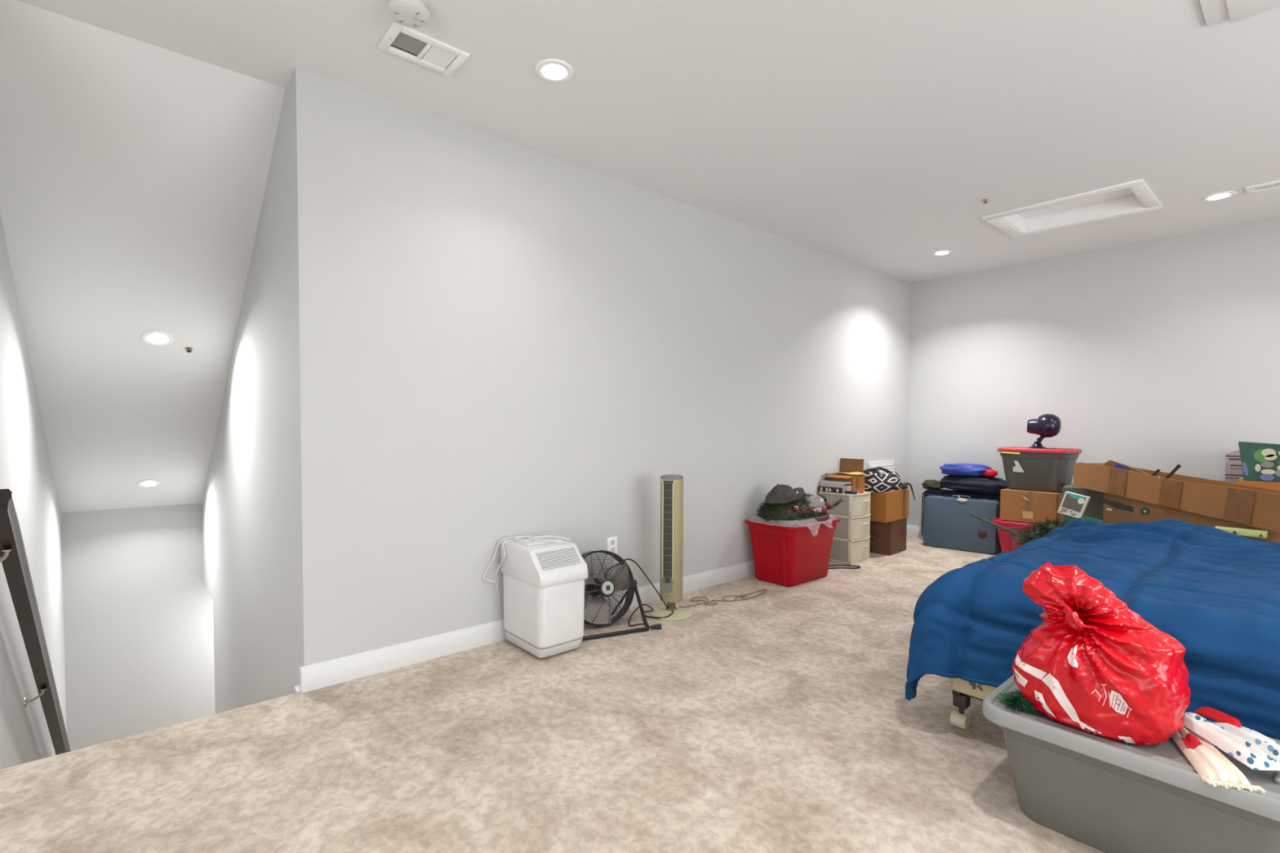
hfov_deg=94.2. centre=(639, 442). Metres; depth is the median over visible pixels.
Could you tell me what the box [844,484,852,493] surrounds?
tumbler
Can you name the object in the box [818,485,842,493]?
tin
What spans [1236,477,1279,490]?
cardboard box
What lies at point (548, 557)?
grille
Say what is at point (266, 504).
wall
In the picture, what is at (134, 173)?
ceiling
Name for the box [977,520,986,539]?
hanging ornament
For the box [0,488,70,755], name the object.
handrail
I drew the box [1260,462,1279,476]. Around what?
print
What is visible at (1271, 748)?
pouch
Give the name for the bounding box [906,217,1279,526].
wall
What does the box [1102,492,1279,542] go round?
cardboard box
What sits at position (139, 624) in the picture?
wall
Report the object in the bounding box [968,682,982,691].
print
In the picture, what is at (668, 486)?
grille
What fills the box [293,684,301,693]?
trim
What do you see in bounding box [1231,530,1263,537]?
print
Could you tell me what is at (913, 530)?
baseboard
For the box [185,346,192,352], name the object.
sprinkler head
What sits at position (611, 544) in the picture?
wall outlet
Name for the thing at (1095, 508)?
plastic bin
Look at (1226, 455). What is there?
print
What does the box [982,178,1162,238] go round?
attic hatch
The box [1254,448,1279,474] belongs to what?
print
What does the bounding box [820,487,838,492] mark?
print
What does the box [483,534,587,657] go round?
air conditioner
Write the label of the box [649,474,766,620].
tower fan
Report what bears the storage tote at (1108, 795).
on the floor
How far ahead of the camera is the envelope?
5.35 m
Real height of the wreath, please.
0.378 m
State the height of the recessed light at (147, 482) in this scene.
0.086 m
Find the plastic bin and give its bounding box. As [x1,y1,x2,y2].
[1059,481,1103,524]
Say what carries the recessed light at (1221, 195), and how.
in the ceiling at (875, 135)
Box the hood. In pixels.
[1026,418,1039,435]
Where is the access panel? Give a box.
[867,460,893,474]
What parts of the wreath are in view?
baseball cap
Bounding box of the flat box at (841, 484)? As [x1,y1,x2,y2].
[819,480,850,493]
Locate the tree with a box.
[968,512,1066,550]
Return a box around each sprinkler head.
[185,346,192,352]
[982,198,989,203]
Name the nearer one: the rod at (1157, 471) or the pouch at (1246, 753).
the pouch at (1246, 753)
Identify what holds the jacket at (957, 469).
on the jacket at (980, 484)
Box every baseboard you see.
[299,666,301,688]
[300,524,907,693]
[907,524,923,537]
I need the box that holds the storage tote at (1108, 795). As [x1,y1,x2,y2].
[982,675,1279,852]
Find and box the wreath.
[754,483,844,526]
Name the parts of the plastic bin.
handle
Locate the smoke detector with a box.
[388,0,430,27]
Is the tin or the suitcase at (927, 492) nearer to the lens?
the tin
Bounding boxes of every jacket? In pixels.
[939,463,997,477]
[940,475,1007,494]
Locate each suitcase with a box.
[921,488,1001,551]
[923,494,999,554]
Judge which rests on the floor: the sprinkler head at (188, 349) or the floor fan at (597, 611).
the floor fan at (597, 611)
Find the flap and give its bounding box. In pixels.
[1104,460,1150,475]
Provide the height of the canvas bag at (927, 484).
0.096 m
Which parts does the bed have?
leg, frame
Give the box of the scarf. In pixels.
[1171,725,1266,793]
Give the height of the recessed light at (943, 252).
0.008 m
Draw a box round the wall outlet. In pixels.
[606,536,617,555]
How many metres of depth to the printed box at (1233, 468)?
4.50 m
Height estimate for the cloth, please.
0.024 m
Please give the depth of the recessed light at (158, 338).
3.88 m
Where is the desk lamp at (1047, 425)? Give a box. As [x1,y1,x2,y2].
[1026,413,1061,448]
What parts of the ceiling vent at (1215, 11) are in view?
plate, hinged panel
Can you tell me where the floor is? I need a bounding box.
[0,534,1106,852]
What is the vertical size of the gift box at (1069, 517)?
0.582 m
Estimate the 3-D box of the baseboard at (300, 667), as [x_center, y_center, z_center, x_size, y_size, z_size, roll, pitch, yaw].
[-1.535,1.074,2.701,0.014,0.105,0.030,-1,2,-41]
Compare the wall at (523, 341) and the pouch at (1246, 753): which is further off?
the wall at (523, 341)
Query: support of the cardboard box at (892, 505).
on the cardboard box at (889, 538)
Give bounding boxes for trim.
[0,692,299,770]
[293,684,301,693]
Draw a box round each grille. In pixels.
[535,546,581,569]
[661,480,675,583]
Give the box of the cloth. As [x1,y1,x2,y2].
[1192,706,1242,727]
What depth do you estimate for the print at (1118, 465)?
4.28 m
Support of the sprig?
on the storage tote at (1108, 795)
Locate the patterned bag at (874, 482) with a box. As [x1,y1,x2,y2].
[862,466,915,500]
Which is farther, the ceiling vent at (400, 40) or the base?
the base
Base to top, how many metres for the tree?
0.546 m
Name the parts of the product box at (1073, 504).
picture panel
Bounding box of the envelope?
[833,471,866,475]
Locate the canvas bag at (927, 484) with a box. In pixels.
[921,480,943,489]
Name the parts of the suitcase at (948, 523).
handle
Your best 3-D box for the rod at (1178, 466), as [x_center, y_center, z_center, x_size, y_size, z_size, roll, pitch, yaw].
[3.487,0.217,3.922,0.024,0.157,0.164,0,2,1]
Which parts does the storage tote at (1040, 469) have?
lid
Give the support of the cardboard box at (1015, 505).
on the storage tote at (1006, 540)
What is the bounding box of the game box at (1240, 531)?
[1214,526,1267,537]
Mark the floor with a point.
(780, 719)
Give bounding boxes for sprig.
[993,687,1039,714]
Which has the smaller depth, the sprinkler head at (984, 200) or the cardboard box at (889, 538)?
the sprinkler head at (984, 200)
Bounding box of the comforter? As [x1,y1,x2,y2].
[905,517,1279,740]
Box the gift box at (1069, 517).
[1066,515,1105,522]
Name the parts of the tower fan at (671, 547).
panel, power cord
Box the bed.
[950,677,996,729]
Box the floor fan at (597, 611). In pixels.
[581,550,673,640]
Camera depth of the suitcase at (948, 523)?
5.76 m
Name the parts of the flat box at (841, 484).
carton lid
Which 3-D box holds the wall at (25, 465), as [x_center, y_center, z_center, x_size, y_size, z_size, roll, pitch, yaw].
[-3.800,1.250,3.661,0.120,6.074,4.446,-1,2,-41]
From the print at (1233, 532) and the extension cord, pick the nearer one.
the print at (1233, 532)
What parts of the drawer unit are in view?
panel, drawer, drawer, drawer, handle, handle, handle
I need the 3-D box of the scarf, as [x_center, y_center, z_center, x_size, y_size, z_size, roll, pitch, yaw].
[1.474,0.811,1.576,0.114,0.034,0.325,1,2,17]
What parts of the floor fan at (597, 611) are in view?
fan blade, motor, fan blade, fan blade, power cord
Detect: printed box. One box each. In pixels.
[1224,449,1243,482]
[1238,441,1279,481]
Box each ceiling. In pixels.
[0,0,285,512]
[16,0,1279,282]
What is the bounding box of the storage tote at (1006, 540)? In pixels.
[992,517,1062,552]
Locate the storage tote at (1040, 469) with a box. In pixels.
[997,447,1081,492]
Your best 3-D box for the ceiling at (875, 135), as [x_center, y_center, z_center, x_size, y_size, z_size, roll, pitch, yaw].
[1.425,-1.656,1.333,9.158,0.120,6.220,-1,2,-41]
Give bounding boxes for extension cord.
[828,564,860,568]
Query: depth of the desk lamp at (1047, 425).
5.25 m
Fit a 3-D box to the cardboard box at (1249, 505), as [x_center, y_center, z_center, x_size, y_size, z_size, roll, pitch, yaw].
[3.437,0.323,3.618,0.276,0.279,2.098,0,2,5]
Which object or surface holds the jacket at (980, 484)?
on the suitcase at (927, 492)
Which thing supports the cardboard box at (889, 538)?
on the floor
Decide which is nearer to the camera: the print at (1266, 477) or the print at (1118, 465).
the print at (1266, 477)
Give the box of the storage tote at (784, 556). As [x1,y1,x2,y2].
[744,515,839,586]
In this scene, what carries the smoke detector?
attached to the ceiling at (875, 135)
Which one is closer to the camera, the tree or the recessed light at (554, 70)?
the recessed light at (554, 70)
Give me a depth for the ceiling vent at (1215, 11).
2.20 m
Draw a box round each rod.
[1151,469,1160,475]
[1164,464,1181,478]
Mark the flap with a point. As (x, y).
(1110, 463)
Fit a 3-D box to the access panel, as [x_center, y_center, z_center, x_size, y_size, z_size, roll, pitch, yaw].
[2.500,0.434,6.168,0.540,0.480,0.020,-1,2,-41]
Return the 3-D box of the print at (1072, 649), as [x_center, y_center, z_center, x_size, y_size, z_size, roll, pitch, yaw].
[1.230,0.605,1.686,0.019,0.056,0.051,1,2,17]
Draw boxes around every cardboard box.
[820,457,864,492]
[869,518,906,555]
[870,488,909,522]
[1000,488,1062,524]
[1073,462,1279,533]
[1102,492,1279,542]
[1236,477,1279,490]
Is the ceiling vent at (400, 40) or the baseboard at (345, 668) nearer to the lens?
the ceiling vent at (400, 40)
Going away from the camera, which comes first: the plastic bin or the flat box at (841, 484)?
the plastic bin
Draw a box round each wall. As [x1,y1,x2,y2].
[0,213,66,769]
[61,503,215,751]
[201,66,333,713]
[325,77,911,659]
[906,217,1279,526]
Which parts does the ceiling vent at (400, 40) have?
damper plate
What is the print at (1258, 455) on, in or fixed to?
attached to the printed box at (1260, 461)
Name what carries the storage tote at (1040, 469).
on the cardboard box at (1015, 505)
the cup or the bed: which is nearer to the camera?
the bed
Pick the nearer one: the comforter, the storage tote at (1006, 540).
the comforter
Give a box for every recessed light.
[137,479,160,487]
[141,329,174,346]
[534,58,573,82]
[931,249,952,255]
[1202,191,1236,200]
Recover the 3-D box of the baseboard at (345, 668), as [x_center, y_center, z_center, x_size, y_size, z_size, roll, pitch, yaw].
[0.722,1.017,4.640,5.966,0.115,0.014,-1,2,-41]
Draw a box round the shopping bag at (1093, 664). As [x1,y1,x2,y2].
[1011,561,1191,745]
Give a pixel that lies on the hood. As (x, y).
(1033, 424)
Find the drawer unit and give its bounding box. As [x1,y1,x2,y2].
[818,491,871,564]
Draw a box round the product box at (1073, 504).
[1057,491,1090,518]
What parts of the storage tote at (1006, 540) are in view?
lid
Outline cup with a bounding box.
[844,485,851,491]
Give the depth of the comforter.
2.22 m
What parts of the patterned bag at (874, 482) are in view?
carry handle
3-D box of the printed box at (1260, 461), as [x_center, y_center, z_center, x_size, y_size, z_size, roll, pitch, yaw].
[4.414,0.133,4.014,0.117,0.266,0.535,-1,2,-41]
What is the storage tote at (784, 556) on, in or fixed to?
on the floor
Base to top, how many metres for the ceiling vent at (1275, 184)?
0.014 m
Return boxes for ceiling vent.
[377,21,469,76]
[1199,0,1279,26]
[1244,179,1279,194]
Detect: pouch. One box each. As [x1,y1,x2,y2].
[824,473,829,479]
[1182,711,1279,770]
[1211,721,1279,762]
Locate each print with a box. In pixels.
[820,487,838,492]
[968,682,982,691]
[1067,644,1077,667]
[1115,462,1127,470]
[1225,455,1243,478]
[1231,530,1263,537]
[1242,462,1274,480]
[1253,448,1269,462]
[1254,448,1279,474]
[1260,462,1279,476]
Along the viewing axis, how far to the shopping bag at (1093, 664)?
1.67 m
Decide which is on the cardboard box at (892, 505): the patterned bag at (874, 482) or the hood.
the patterned bag at (874, 482)
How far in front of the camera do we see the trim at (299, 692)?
2.32 m
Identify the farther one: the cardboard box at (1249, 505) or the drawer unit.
the drawer unit
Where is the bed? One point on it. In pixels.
(962, 690)

